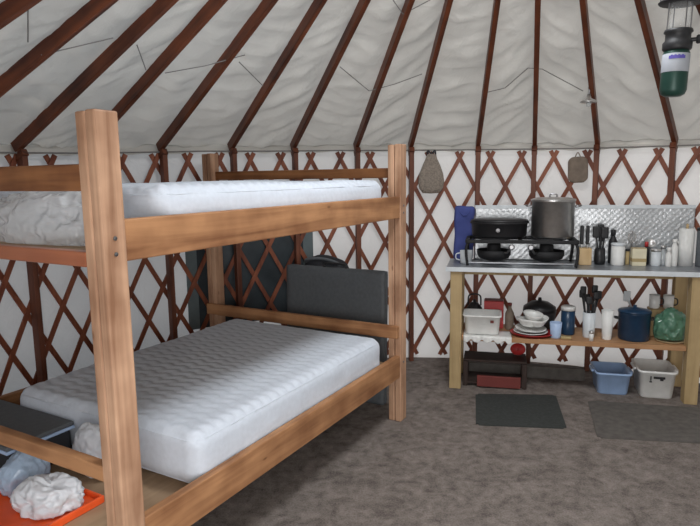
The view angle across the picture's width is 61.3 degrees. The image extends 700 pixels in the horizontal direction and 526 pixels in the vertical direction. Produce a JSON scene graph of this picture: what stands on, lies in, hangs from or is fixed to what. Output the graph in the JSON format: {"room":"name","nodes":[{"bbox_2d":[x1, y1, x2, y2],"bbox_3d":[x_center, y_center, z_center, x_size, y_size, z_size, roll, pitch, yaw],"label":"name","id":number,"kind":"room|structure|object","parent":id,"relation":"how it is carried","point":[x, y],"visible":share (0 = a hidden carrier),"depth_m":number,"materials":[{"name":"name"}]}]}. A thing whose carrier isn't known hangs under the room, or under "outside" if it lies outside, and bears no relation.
{"room":"traditional dwelling","nodes":[
{"label":"traditional dwelling","id":0,"kind":"room"},
{"bbox_2d":[0,0,699,155],"bbox_3d":[0.720,-1.300,2.269,6.124,1.609,5.269,2,9,16],"label":"ceiling","id":1,"kind":"structure","parent":0,"point":[630,110],"depth_m":3.95,"materials":[{"name":"fabric"}]},
{"bbox_2d":[0,0,41,29],"bbox_3d":[-0.990,-1.254,2.375,2.608,1.597,0.044,0,8,3],"label":"rafter","id":2,"kind":"object","parent":1,"relation":"attached to","point":[10,10],"visible":1,"depth_m":2.41,"materials":[{"name":"brown wood"}]},
{"bbox_2d":[0,0,118,97],"bbox_3d":[-0.954,-1.300,2.683,2.628,1.599,0.044,1,9,14],"label":"rafter","id":3,"kind":"object","parent":1,"relation":"attached to","point":[93,9],"visible":1,"depth_m":2.82,"materials":[{"name":"brown wood"}]},
{"bbox_2d":[10,0,178,160],"bbox_3d":[-0.855,-1.347,2.960,2.621,1.590,0.044,3,9,24],"label":"rafter","id":4,"kind":"object","parent":1,"relation":"attached to","point":[159,8],"visible":0.91,"depth_m":3.24,"materials":[{"name":"brown wood"}]},
{"bbox_2d":[111,0,227,120],"bbox_3d":[-0.715,-1.387,3.188,2.593,1.578,0.044,5,10,32],"label":"rafter","id":5,"kind":"object","parent":1,"relation":"attached to","point":[211,7],"visible":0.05,"depth_m":3.42,"materials":[{"name":"brown wood"}]},
{"bbox_2d":[156,0,277,158],"bbox_3d":[-0.505,-1.431,3.411,2.540,1.558,0.044,7,11,43],"label":"rafter","id":6,"kind":"object","parent":1,"relation":"attached to","point":[265,6],"visible":0.95,"depth_m":3.76,"materials":[{"name":"brown wood"}]},
{"bbox_2d":[227,0,326,156],"bbox_3d":[-0.243,-1.464,3.589,0.044,1.540,2.467,-7,10,-35],"label":"rafter","id":7,"kind":"object","parent":1,"relation":"attached to","point":[316,6],"visible":0.92,"depth_m":3.94,"materials":[{"name":"brown wood"}]},
{"bbox_2d":[27,0,582,91],"bbox_3d":[-0.108,-1.361,3.705,3.417,0.486,1.026,-5,9,-29],"label":"cord","id":8,"kind":"object","parent":1,"relation":"attached to","point":[393,0],"visible":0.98,"depth_m":3.63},
{"bbox_2d":[290,0,370,155],"bbox_3d":[0.026,-1.484,3.704,0.044,1.530,2.391,-5,9,-25],"label":"rafter","id":9,"kind":"object","parent":1,"relation":"attached to","point":[362,5],"visible":0.91,"depth_m":4.05,"materials":[{"name":"brown wood"}]},
{"bbox_2d":[353,0,414,155],"bbox_3d":[0.325,-1.495,3.772,0.044,1.520,2.314,-3,9,-14],"label":"rafter","id":10,"kind":"object","parent":1,"relation":"attached to","point":[408,4],"visible":0.93,"depth_m":4.11,"materials":[{"name":"brown wood"}]},
{"bbox_2d":[408,0,452,155],"bbox_3d":[0.592,-1.496,3.788,0.044,1.516,2.258,-1,8,-5],"label":"rafter","id":11,"kind":"object","parent":1,"relation":"attached to","point":[447,6],"visible":0.96,"depth_m":4.12,"materials":[{"name":"brown wood"}]},
{"bbox_2d":[475,0,500,154],"bbox_3d":[0.915,-1.491,3.759,0.044,1.516,2.214,0,8,7],"label":"rafter","id":12,"kind":"object","parent":1,"relation":"attached to","point":[496,3],"visible":0.98,"depth_m":4.08,"materials":[{"name":"brown wood"}]},
{"bbox_2d":[532,0,540,150],"bbox_3d":[1.173,-1.482,3.699,0.044,1.519,2.204,2,9,17],"label":"rafter","id":13,"kind":"object","parent":1,"relation":"attached to","point":[537,2],"visible":0.98,"depth_m":4.01,"materials":[{"name":"brown wood"}]},
{"bbox_2d":[579,0,599,153],"bbox_3d":[1.432,-1.469,3.601,0.044,1.526,2.222,4,9,28],"label":"rafter","id":14,"kind":"object","parent":1,"relation":"attached to","point":[583,3],"visible":0.95,"depth_m":3.91,"materials":[{"name":"brown wood"}]},
{"bbox_2d":[580,86,597,103],"bbox_3d":[1.657,-1.154,4.095,0.116,0.144,0.116,-1,8,0],"label":"ceiling lamp","id":15,"kind":"object","parent":14,"relation":"attached to","point":[588,100],"visible":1,"depth_m":4.08,"materials":[{"name":"metal"}]},
{"bbox_2d":[634,0,678,151],"bbox_3d":[1.704,-1.452,3.450,0.044,1.533,2.272,6,11,39],"label":"rafter","id":16,"kind":"object","parent":1,"relation":"attached to","point":[641,8],"visible":0.96,"depth_m":3.74,"materials":[{"name":"brown wood"}]},
{"bbox_2d":[658,0,699,96],"bbox_3d":[1.308,-1.321,2.277,0.166,1.316,0.165,6,10,28],"label":"hanging lantern","id":17,"kind":"object","parent":1,"relation":"hanging from","point":[675,64],"visible":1,"depth_m":2.33,"materials":[{"name":"green paint"}]},
{"bbox_2d":[659,49,689,96],"bbox_3d":[1.300,-0.760,2.367,0.098,0.180,0.098,6,10,28],"label":"canister","id":18,"kind":"object","parent":17,"relation":"on","point":[675,64],"depth_m":2.33,"materials":[{"name":"green paint"}]},
{"bbox_2d":[669,54,685,58],"bbox_3d":[1.283,-0.810,2.316,0.058,0.017,0.010,3,9,23],"label":"print","id":19,"kind":"object","parent":17,"relation":"on","point":[671,56],"depth_m":2.31},
{"bbox_2d":[658,0,699,8],"bbox_3d":[1.304,-1.049,2.320,0.166,0.054,0.165,6,10,28],"label":"hood","id":20,"kind":"object","parent":17,"relation":"attached to","point":[672,4],"depth_m":2.33,"materials":[{"name":"black metal"}]},
{"bbox_2d":[0,146,699,394],"bbox_3d":[0.741,0.307,2.504,6.066,1.864,5.360,-1,8,0],"label":"wall","id":21,"kind":"structure","parent":0,"point":[620,186],"depth_m":4.79,"materials":[{"name":"fabric"}]},
{"bbox_2d":[185,232,312,329],"bbox_3d":[-0.808,-0.044,4.838,1.062,1.080,0.066,-5,9,-24],"label":"window","id":22,"kind":"structure","parent":21,"relation":"in","point":[269,274],"depth_m":4.88,"materials":[{"name":"glass"}]},
{"bbox_2d":[0,146,699,395],"bbox_3d":[0.577,0.149,3.605,5.919,1.779,3.122,-2,8,-8],"label":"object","id":23,"kind":"structure","parent":21,"relation":"attached to","point":[4,278],"depth_m":4.74,"materials":[{"name":"brown wood"}]},
{"bbox_2d":[0,144,699,153],"bbox_3d":[0.379,-0.756,3.836,5.739,0.069,2.334,-2,8,-12],"label":"cable","id":24,"kind":"object","parent":23,"relation":"attached to","point":[692,144],"visible":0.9,"depth_m":4.64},
{"bbox_2d":[418,150,443,193],"bbox_3d":[0.681,-0.764,4.952,0.220,0.362,0.061,-1,8,-1],"label":"hanging bag","id":25,"kind":"object","parent":23,"relation":"hanging from","point":[431,178],"visible":1,"depth_m":4.93,"materials":[{"name":"grey fabric"}]},
{"bbox_2d":[568,152,587,182],"bbox_3d":[1.806,-0.757,4.678,0.154,0.242,0.016,3,9,25],"label":"hanging bag","id":26,"kind":"object","parent":23,"relation":"hanging from","point":[577,166],"visible":1,"depth_m":4.67,"materials":[{"name":"grey fabric"}]},
{"bbox_2d":[191,357,699,525],"bbox_3d":[0.754,1.254,2.639,6.131,0.060,5.421,-1,8,0],"label":"floor","id":27,"kind":"structure","parent":0,"point":[435,466],"depth_m":3.22,"materials":[{"name":"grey carpet"}]},
{"bbox_2d":[17,156,47,382],"bbox_3d":[-1.967,0.221,3.690,0.056,1.755,0.038,3,9,24],"label":"stud","id":28,"kind":"object","parent":27,"relation":"on","point":[32,267],"visible":0.46,"depth_m":3.69,"materials":[{"name":"brown wood"}]},
{"bbox_2d":[160,155,177,339],"bbox_3d":[-1.357,0.087,4.459,0.056,1.784,0.038,7,11,43],"label":"stud","id":29,"kind":"object","parent":27,"relation":"on","point":[164,174],"visible":0.49,"depth_m":4.45,"materials":[{"name":"brown wood"}]},
{"bbox_2d":[0,109,405,525],"bbox_3d":[-0.946,0.251,3.188,1.646,1.813,2.439,4,9,29],"label":"bunk bed","id":30,"kind":"object","parent":27,"relation":"on","point":[134,495],"visible":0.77,"depth_m":2.17,"materials":[{"name":"brown wood"}]},
{"bbox_2d":[0,399,74,467],"bbox_3d":[-1.619,0.784,2.693,0.724,0.165,0.309,4,9,29],"label":"case","id":31,"kind":"object","parent":30,"relation":"on","point":[52,428],"visible":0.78,"depth_m":2.62,"materials":[{"name":"plastic"}]},
{"bbox_2d":[0,191,84,245],"bbox_3d":[-1.122,-0.175,2.193,0.792,0.206,0.232,4,9,29],"label":"plastic bag","id":32,"kind":"object","parent":30,"relation":"on","point":[23,197],"visible":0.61,"depth_m":2.17,"materials":[{"name":"white"}]},
{"bbox_2d":[0,488,104,525],"bbox_3d":[-1.210,0.914,2.226,0.425,0.030,0.340,4,9,29],"label":"tray","id":33,"kind":"object","parent":30,"relation":"on","point":[9,516],"visible":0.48,"depth_m":2.17,"materials":[{"name":"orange plastic"}]},
{"bbox_2d":[0,450,50,497],"bbox_3d":[-1.291,0.817,2.345,0.174,0.165,0.206,2,9,18],"label":"plastic bag","id":34,"kind":"object","parent":33,"relation":"on","point":[20,466],"visible":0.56,"depth_m":2.28,"materials":[{"name":"blue"}]},
{"bbox_2d":[10,472,84,519],"bbox_3d":[-1.129,0.853,2.202,0.265,0.130,0.192,-1,8,1],"label":"plastic bag","id":35,"kind":"object","parent":33,"relation":"on","point":[42,496],"visible":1,"depth_m":2.15,"materials":[{"name":"white plastic"}]},
{"bbox_2d":[72,422,101,478],"bbox_3d":[-1.069,0.777,2.480,0.253,0.225,0.120,4,9,29],"label":"plastic wrap","id":36,"kind":"object","parent":30,"relation":"on","point":[87,436],"visible":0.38,"depth_m":2.43,"materials":[{"name":"white plastic"}]},
{"bbox_2d":[0,180,380,237],"bbox_3d":[-0.793,-0.327,3.155,1.312,0.220,1.792,4,9,29],"label":"mattress","id":37,"kind":"object","parent":30,"relation":"on","point":[47,218],"visible":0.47,"depth_m":2.41,"materials":[{"name":"white fabric"}]},
{"bbox_2d":[20,319,379,482],"bbox_3d":[-0.715,0.644,3.299,1.201,0.243,1.641,4,9,29],"label":"mattress","id":38,"kind":"object","parent":30,"relation":"on","point":[205,396],"visible":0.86,"depth_m":2.89,"materials":[{"name":"white fabric"}]},
{"bbox_2d":[230,154,243,319],"bbox_3d":[-0.903,0.031,4.757,0.038,1.797,0.056,-7,10,-35],"label":"stud","id":39,"kind":"object","parent":27,"relation":"on","point":[233,159],"visible":0.48,"depth_m":4.74,"materials":[{"name":"brown wood"}]},
{"bbox_2d":[292,153,300,264],"bbox_3d":[-0.437,-0.004,4.942,0.038,1.801,0.056,-5,9,-25],"label":"stud","id":40,"kind":"object","parent":27,"relation":"on","point":[297,249],"visible":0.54,"depth_m":4.89,"materials":[{"name":"brown wood"}]},
{"bbox_2d":[304,255,348,267],"bbox_3d":[-0.185,0.448,4.532,0.434,1.026,0.166,4,9,29],"label":"bag","id":41,"kind":"object","parent":27,"relation":"on","point":[318,260],"visible":0.15,"depth_m":4.41,"materials":[{"name":"fabric"}]},
{"bbox_2d":[286,262,387,404],"bbox_3d":[-0.109,0.488,4.331,0.830,0.993,0.091,4,9,29],"label":"case","id":42,"kind":"object","parent":27,"relation":"on","point":[346,293],"visible":0.46,"depth_m":4.24,"materials":[{"name":"black plastic"}]},
{"bbox_2d":[354,153,361,268],"bbox_3d":[0.073,-0.027,5.044,0.038,1.803,0.056,-3,9,-14],"label":"stud","id":43,"kind":"object","parent":27,"relation":"on","point":[357,155],"visible":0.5,"depth_m":4.99,"materials":[{"name":"brown wood"}]},
{"bbox_2d":[408,152,413,360],"bbox_3d":[0.525,-0.034,5.063,0.038,1.799,0.056,-1,8,-5],"label":"stud","id":44,"kind":"object","parent":27,"relation":"on","point":[411,154],"visible":1,"depth_m":5.04,"materials":[{"name":"brown wood"}]},
{"bbox_2d":[472,152,480,350],"bbox_3d":[1.070,-0.030,5.006,0.038,1.794,0.056,0,8,7],"label":"stud","id":45,"kind":"object","parent":27,"relation":"on","point":[478,154],"visible":0.44,"depth_m":4.90,"materials":[{"name":"brown wood"}]},
{"bbox_2d":[463,351,526,389],"bbox_3d":[1.125,0.831,4.596,0.470,0.205,0.280,1,8,13],"label":"crate","id":46,"kind":"object","parent":27,"relation":"on","point":[485,379],"visible":1,"depth_m":4.52,"materials":[{"name":"brown wood"}]},
{"bbox_2d":[510,343,525,354],"bbox_3d":[1.310,0.675,4.605,0.116,0.092,0.048,1,8,13],"label":"plate","id":47,"kind":"object","parent":46,"relation":"on","point":[517,348],"visible":1,"depth_m":4.61,"materials":[{"name":"ceramic"}]},
{"bbox_2d":[476,393,565,428],"bbox_3d":[1.158,1.007,4.069,0.573,0.006,0.627,1,8,12],"label":"floor mat","id":48,"kind":"object","parent":27,"relation":"on","point":[505,410],"visible":1,"depth_m":4.03,"materials":[{"name":"rubber"}]},
{"bbox_2d":[469,361,584,380],"bbox_3d":[1.390,0.862,4.744,0.920,0.095,0.070,1,8,13],"label":"plank","id":49,"kind":"object","parent":27,"relation":"on","point":[575,373],"visible":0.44,"depth_m":4.69,"materials":[{"name":"brown wood"}]},
{"bbox_2d":[526,151,536,363],"bbox_3d":[1.503,-0.018,4.902,0.038,1.788,0.056,2,9,17],"label":"stud","id":50,"kind":"object","parent":27,"relation":"on","point":[534,153],"visible":0.55,"depth_m":4.80,"materials":[{"name":"brown wood"}]},
{"bbox_2d":[446,258,699,404],"bbox_3d":[1.659,0.477,4.440,1.833,0.937,0.481,1,8,13],"label":"kitchen table","id":51,"kind":"object","parent":27,"relation":"on","point":[690,358],"visible":0.83,"depth_m":4.29,"materials":[{"name":"beige wood"}]},
{"bbox_2d":[453,206,474,258],"bbox_3d":[0.909,-0.240,4.709,0.165,0.434,0.077,1,8,13],"label":"bag","id":52,"kind":"object","parent":51,"relation":"on","point":[463,215],"visible":0.75,"depth_m":4.68,"materials":[{"name":"fabric"}]},
{"bbox_2d":[455,250,472,263],"bbox_3d":[0.882,-0.049,4.535,0.094,0.100,0.118,-9,11,-43],"label":"enamel mug","id":53,"kind":"object","parent":51,"relation":"on","point":[462,252],"visible":0.85,"depth_m":4.50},
{"bbox_2d":[467,293,481,308],"bbox_3d":[1.000,0.373,4.701,0.130,0.266,0.154,-8,11,-41],"label":"kettle","id":54,"kind":"object","parent":51,"relation":"on","point":[473,305],"visible":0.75,"depth_m":4.68,"materials":[{"name":"black metal"}]},
{"bbox_2d":[463,329,511,344],"bbox_3d":[1.041,0.560,4.478,0.351,0.054,0.198,1,8,13],"label":"dish towel","id":55,"kind":"object","parent":51,"relation":"on","point":[503,336],"visible":0.84,"depth_m":4.40,"materials":[{"name":"white fabric"}]},
{"bbox_2d":[463,308,501,334],"bbox_3d":[1.011,0.450,4.516,0.284,0.145,0.248,1,8,13],"label":"basin","id":56,"kind":"object","parent":55,"relation":"on","point":[477,321],"visible":1,"depth_m":4.42,"materials":[{"name":"white plastic"}]},
{"bbox_2d":[484,298,503,328],"bbox_3d":[1.138,0.396,4.678,0.150,0.222,0.100,1,8,13],"label":"carton","id":57,"kind":"object","parent":51,"relation":"on","point":[489,303],"visible":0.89,"depth_m":4.62,"materials":[{"name":"cardboard"}]},
{"bbox_2d":[505,302,513,329],"bbox_3d":[1.241,0.412,4.594,0.066,0.212,0.066,1,8,13],"label":"oil bottle","id":58,"kind":"object","parent":51,"relation":"on","point":[509,314],"visible":0.93,"depth_m":4.57,"materials":[{"name":"brown glass"}]},
{"bbox_2d":[465,235,579,267],"bbox_3d":[1.272,-0.093,4.418,0.800,0.200,0.364,1,8,13],"label":"stove","id":59,"kind":"object","parent":51,"relation":"on","point":[546,252],"visible":0.8,"depth_m":4.33,"materials":[{"name":"metal"}]},
{"bbox_2d":[470,217,528,237],"bbox_3d":[1.119,-0.267,4.434,0.432,0.140,0.322,1,8,13],"label":"roasting pan","id":60,"kind":"object","parent":59,"relation":"on","point":[488,227],"visible":1,"depth_m":4.32,"materials":[{"name":"black metal"}]},
{"bbox_2d":[525,193,581,238],"bbox_3d":[1.489,-0.351,4.338,0.343,0.323,0.315,-5,9,-27],"label":"stock pot","id":61,"kind":"object","parent":59,"relation":"on","point":[551,217],"visible":1,"depth_m":4.22,"materials":[{"name":"metal"}]},
{"bbox_2d":[510,328,551,338],"bbox_3d":[1.367,0.527,4.440,0.320,0.025,0.272,1,8,13],"label":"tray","id":62,"kind":"object","parent":51,"relation":"on","point":[546,335],"visible":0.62,"depth_m":4.39,"materials":[{"name":"plastic"}]},
{"bbox_2d":[513,328,547,334],"bbox_3d":[1.357,0.517,4.441,0.250,0.025,0.250,1,8,13],"label":"plate","id":63,"kind":"object","parent":62,"relation":"on","point":[514,329],"visible":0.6,"depth_m":4.41,"materials":[{"name":"ceramic"}]},
{"bbox_2d":[515,323,546,332],"bbox_3d":[1.357,0.492,4.436,0.229,0.036,0.229,-2,8,-11],"label":"plate","id":64,"kind":"object","parent":63,"relation":"on","point":[519,326],"visible":0.79,"depth_m":4.43,"materials":[{"name":"ceramic"}]},
{"bbox_2d":[516,316,541,326],"bbox_3d":[1.345,0.442,4.448,0.188,0.075,0.189,-4,9,-21],"label":"bowl","id":65,"kind":"object","parent":64,"relation":"on","point":[523,320],"visible":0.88,"depth_m":4.40,"materials":[{"name":"ceramic"}]},
{"bbox_2d":[532,315,548,326],"bbox_3d":[1.400,0.436,4.407,0.157,0.076,0.159,-6,10,-31],"label":"bowl","id":66,"kind":"object","parent":65,"relation":"on","point":[544,318],"visible":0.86,"depth_m":4.37,"materials":[{"name":"ceramic"}]},
{"bbox_2d":[523,309,543,320],"bbox_3d":[1.373,0.401,4.422,0.149,0.078,0.146,-6,10,-32],"label":"bowl","id":67,"kind":"object","parent":66,"relation":"on","point":[532,315],"visible":0.88,"depth_m":4.45,"materials":[{"name":"ceramic"}]},
{"bbox_2d":[523,297,556,329],"bbox_3d":[1.471,0.390,4.587,0.250,0.252,0.250,1,8,13],"label":"frying pan","id":68,"kind":"object","parent":51,"relation":"on","point":[546,308],"visible":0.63,"depth_m":4.50,"materials":[{"name":"black metal"}]},
{"bbox_2d":[550,321,561,338],"bbox_3d":[1.516,0.492,4.352,0.086,0.115,0.086,1,8,13],"label":"cup","id":69,"kind":"object","parent":51,"relation":"on","point":[555,326],"visible":0.98,"depth_m":4.32,"materials":[{"name":"plastic"}]},
{"bbox_2d":[560,335,570,338],"bbox_3d":[1.580,0.545,4.324,0.075,0.018,0.050,1,8,13],"label":"sponge","id":70,"kind":"object","parent":51,"relation":"on","point":[561,336],"visible":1,"depth_m":4.31,"materials":[{"name":"plastic"}]},
{"bbox_2d":[561,305,575,335],"bbox_3d":[1.637,0.428,4.438,0.106,0.215,0.106,1,8,13],"label":"storage jar","id":71,"kind":"object","parent":51,"relation":"on","point":[567,311],"visible":0.96,"depth_m":4.40,"materials":[{"name":"blue ceramic"}]},
{"bbox_2d":[447,258,699,271],"bbox_3d":[1.655,0.030,4.378,1.830,0.030,0.475,1,8,13],"label":"countertop","id":72,"kind":"structure","parent":51,"relation":"on","point":[453,262],"depth_m":4.30,"materials":[{"name":"grey metal"}]},
{"bbox_2d":[474,205,695,262],"bbox_3d":[1.765,-0.229,4.537,1.580,0.432,0.032,1,8,13],"label":"backsplash","id":73,"kind":"structure","parent":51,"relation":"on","point":[659,223],"depth_m":4.46,"materials":[{"name":"silver metal"}]},
{"bbox_2d":[578,225,591,264],"bbox_3d":[1.742,-0.134,4.382,0.090,0.290,0.100,1,8,13],"label":"knife block","id":74,"kind":"object","parent":51,"relation":"on","point":[585,257],"visible":0.98,"depth_m":4.35,"materials":[{"name":"brown wood"}]},
{"bbox_2d":[579,285,601,337],"bbox_3d":[1.757,0.357,4.326,0.152,0.384,0.106,1,8,13],"label":"utensil crock","id":75,"kind":"object","parent":51,"relation":"on","point":[589,317],"visible":0.94,"depth_m":4.30,"materials":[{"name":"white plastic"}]},
{"bbox_2d":[589,330,593,340],"bbox_3d":[1.739,0.524,4.256,0.033,0.075,0.032,1,8,13],"label":"salt shaker","id":76,"kind":"object","parent":51,"relation":"on","point":[591,333],"visible":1,"depth_m":4.25,"materials":[{"name":"white plastic"}]},
{"bbox_2d":[592,224,608,264],"bbox_3d":[1.851,-0.138,4.373,0.084,0.298,0.081,-5,9,-26],"label":"utensil holder","id":77,"kind":"object","parent":51,"relation":"on","point":[601,232],"visible":1,"depth_m":4.36,"materials":[{"name":"black plastic"}]},
{"bbox_2d":[602,309,613,339],"bbox_3d":[1.865,0.448,4.282,0.086,0.215,0.086,1,8,13],"label":"tumbler","id":78,"kind":"object","parent":51,"relation":"on","point":[607,314],"visible":1,"depth_m":4.25,"materials":[{"name":"plastic"}]},
{"bbox_2d":[608,229,616,262],"bbox_3d":[1.967,-0.124,4.423,0.060,0.253,0.060,1,8,13],"label":"bottle","id":79,"kind":"object","parent":51,"relation":"on","point":[613,231],"visible":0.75,"depth_m":4.41,"materials":[{"name":"black plastic"}]},
{"bbox_2d":[610,242,625,265],"bbox_3d":[1.966,-0.066,4.338,0.098,0.163,0.098,1,8,13],"label":"canister","id":80,"kind":"object","parent":51,"relation":"on","point":[617,248],"visible":1,"depth_m":4.30,"materials":[{"name":"white plastic"}]},
{"bbox_2d":[623,291,631,306],"bbox_3d":[2.146,0.370,4.473,0.146,0.313,0.021,4,9,29],"label":"serving spoon","id":81,"kind":"object","parent":51,"relation":"on","point":[627,294],"visible":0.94,"depth_m":4.47,"materials":[{"name":"silver metal"}]},
{"bbox_2d":[623,291,630,300],"bbox_3d":[2.101,0.251,4.480,0.050,0.080,0.012,1,8,13],"label":"spoon bowl","id":82,"kind":"object","parent":81,"relation":"on","point":[627,294],"depth_m":4.47,"materials":[{"name":"silver metal"}]},
{"bbox_2d":[625,248,629,264],"bbox_3d":[2.045,-0.047,4.353,0.030,0.118,0.030,1,8,13],"label":"spice jar","id":83,"kind":"object","parent":51,"relation":"on","point":[627,254],"visible":1,"depth_m":4.34,"materials":[{"name":"glass"}]},
{"bbox_2d":[627,231,636,252],"bbox_3d":[2.094,-0.117,4.408,0.078,0.244,0.057,-8,11,-39],"label":"whisk","id":84,"kind":"object","parent":51,"relation":"on","point":[630,234],"visible":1,"depth_m":4.40,"materials":[{"name":"metal"}]},
{"bbox_2d":[614,305,654,341],"bbox_3d":[2.061,0.427,4.284,0.226,0.250,0.227,-6,10,-31],"label":"pot","id":85,"kind":"object","parent":51,"relation":"on","point":[634,322],"visible":0.98,"depth_m":4.20,"materials":[{"name":"metal"}]},
{"bbox_2d":[630,247,646,265],"bbox_3d":[2.103,-0.047,4.308,0.095,0.130,0.071,1,8,13],"label":"box","id":86,"kind":"object","parent":51,"relation":"on","point":[638,255],"visible":1,"depth_m":4.28,"materials":[{"name":"cardboard"}]},
{"bbox_2d":[645,242,649,264],"bbox_3d":[2.180,-0.073,4.348,0.044,0.168,0.044,1,8,13],"label":"bottle","id":87,"kind":"object","parent":51,"relation":"on","point":[646,243],"visible":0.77,"depth_m":4.33,"materials":[{"name":"black plastic"}]},
{"bbox_2d":[646,239,655,258],"bbox_3d":[2.217,-0.082,4.358,0.064,0.187,0.063,-7,10,-37],"label":"ladle","id":88,"kind":"object","parent":51,"relation":"on","point":[652,243],"visible":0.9,"depth_m":4.36,"materials":[{"name":"metal"}]},
{"bbox_2d":[646,239,655,247],"bbox_3d":[2.215,-0.145,4.351,0.072,0.062,0.055,1,8,13],"label":"bowl","id":89,"kind":"object","parent":88,"relation":"on","point":[652,243],"depth_m":4.36,"materials":[{"name":"metal"}]},
{"bbox_2d":[647,306,663,335],"bbox_3d":[2.300,0.434,4.389,0.157,0.200,0.120,1,8,13],"label":"mug rack","id":90,"kind":"object","parent":51,"relation":"on","point":[659,310],"visible":0.23,"depth_m":4.34,"materials":[{"name":"brown wood"}]},
{"bbox_2d":[649,294,663,308],"bbox_3d":[2.266,0.283,4.378,0.091,0.100,0.072,-2,8,-6],"label":"mug","id":91,"kind":"object","parent":90,"relation":"on","point":[654,299],"visible":1,"depth_m":4.35,"materials":[{"name":"ceramic"}]},
{"bbox_2d":[663,294,677,308],"bbox_3d":[2.358,0.285,4.356,0.091,0.100,0.072,-2,8,-6],"label":"mug","id":92,"kind":"object","parent":90,"relation":"on","point":[668,298],"visible":0.86,"depth_m":4.33,"materials":[{"name":"ceramic"}]},
{"bbox_2d":[650,248,661,265],"bbox_3d":[2.217,-0.041,4.281,0.070,0.123,0.070,1,8,13],"label":"jar","id":93,"kind":"object","parent":51,"relation":"on","point":[655,260],"visible":1,"depth_m":4.25,"materials":[{"name":"ceramic"}]},
{"bbox_2d":[665,247,671,266],"bbox_3d":[2.283,-0.043,4.234,0.040,0.138,0.040,1,8,13],"label":"bottle","id":94,"kind":"object","parent":51,"relation":"on","point":[668,257],"visible":1,"depth_m":4.22,"materials":[{"name":"white plastic"}]},
{"bbox_2d":[654,337,683,343],"bbox_3d":[2.287,0.550,4.227,0.200,0.016,0.200,1,8,13],"label":"plate","id":95,"kind":"object","parent":51,"relation":"on","point":[657,339],"visible":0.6,"depth_m":4.18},
{"bbox_2d":[653,307,685,340],"bbox_3d":[2.286,0.430,4.206,0.223,0.236,0.199,6,11,39],"label":"bag","id":96,"kind":"object","parent":95,"relation":"on","point":[669,324],"visible":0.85,"depth_m":4.15,"materials":[{"name":"green plastic"}]},
{"bbox_2d":[671,239,677,266],"bbox_3d":[2.333,-0.074,4.248,0.046,0.195,0.046,1,8,13],"label":"bottle","id":97,"kind":"object","parent":51,"relation":"on","point":[674,249],"visible":0.96,"depth_m":4.23,"materials":[{"name":"white plastic"}]},
{"bbox_2d":[677,224,694,266],"bbox_3d":[2.420,-0.131,4.250,0.100,0.305,0.100,1,8,13],"label":"paper roll","id":98,"kind":"object","parent":51,"relation":"on","point":[686,235],"visible":1,"depth_m":4.22,"materials":[{"name":"white paper"}]},
{"bbox_2d":[695,227,699,266],"bbox_3d":[2.513,-0.113,4.210,0.085,0.278,0.085,1,8,13],"label":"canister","id":99,"kind":"object","parent":51,"relation":"on","point":[697,256],"visible":1,"depth_m":4.20,"materials":[{"name":"black metal"}]},
{"bbox_2d":[584,150,599,370],"bbox_3d":[1.939,0.003,4.740,0.038,1.782,0.056,4,9,28],"label":"stud","id":100,"kind":"object","parent":27,"relation":"on","point":[596,152],"visible":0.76,"depth_m":4.64,"materials":[{"name":"brown wood"}]},
{"bbox_2d":[589,361,632,394],"bbox_3d":[1.951,0.865,4.428,0.290,0.165,0.294,1,8,13],"label":"tub","id":101,"kind":"object","parent":27,"relation":"on","point":[608,377],"visible":1,"depth_m":4.33,"materials":[{"name":"blue plastic"}]},
{"bbox_2d":[588,401,699,443],"bbox_3d":[1.989,1.032,3.822,0.826,0.006,0.624,1,8,13],"label":"floor mat","id":102,"kind":"object","parent":27,"relation":"on","point":[611,420],"visible":1,"depth_m":3.83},
{"bbox_2d":[630,358,677,398],"bbox_3d":[2.232,0.853,4.348,0.298,0.205,0.315,1,9,15],"label":"tub","id":103,"kind":"object","parent":27,"relation":"on","point":[653,378],"visible":1,"depth_m":4.24,"materials":[{"name":"white plastic"}]},
{"bbox_2d":[649,376,664,382],"bbox_3d":[2.188,0.831,4.205,0.101,0.046,0.010,1,9,15],"label":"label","id":104,"kind":"object","parent":103,"relation":"attached to","point":[652,379],"depth_m":4.21,"materials":[{"name":"paper"}]},
{"bbox_2d":[656,148,676,359],"bbox_3d":[2.402,0.033,4.493,0.038,1.781,0.056,6,11,39],"label":"stud","id":105,"kind":"object","parent":27,"relation":"on","point":[672,155],"visible":0.44,"depth_m":4.39,"materials":[{"name":"brown wood"}]},
{"bbox_2d":[594,248,604,264],"bbox_3d":[1.855,-0.050,4.388,0.080,0.120,0.080,1,8,13],"label":"jar","id":106,"kind":"object","parent":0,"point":[599,253],"depth_m":4.36,"materials":[{"name":"black ceramic"}]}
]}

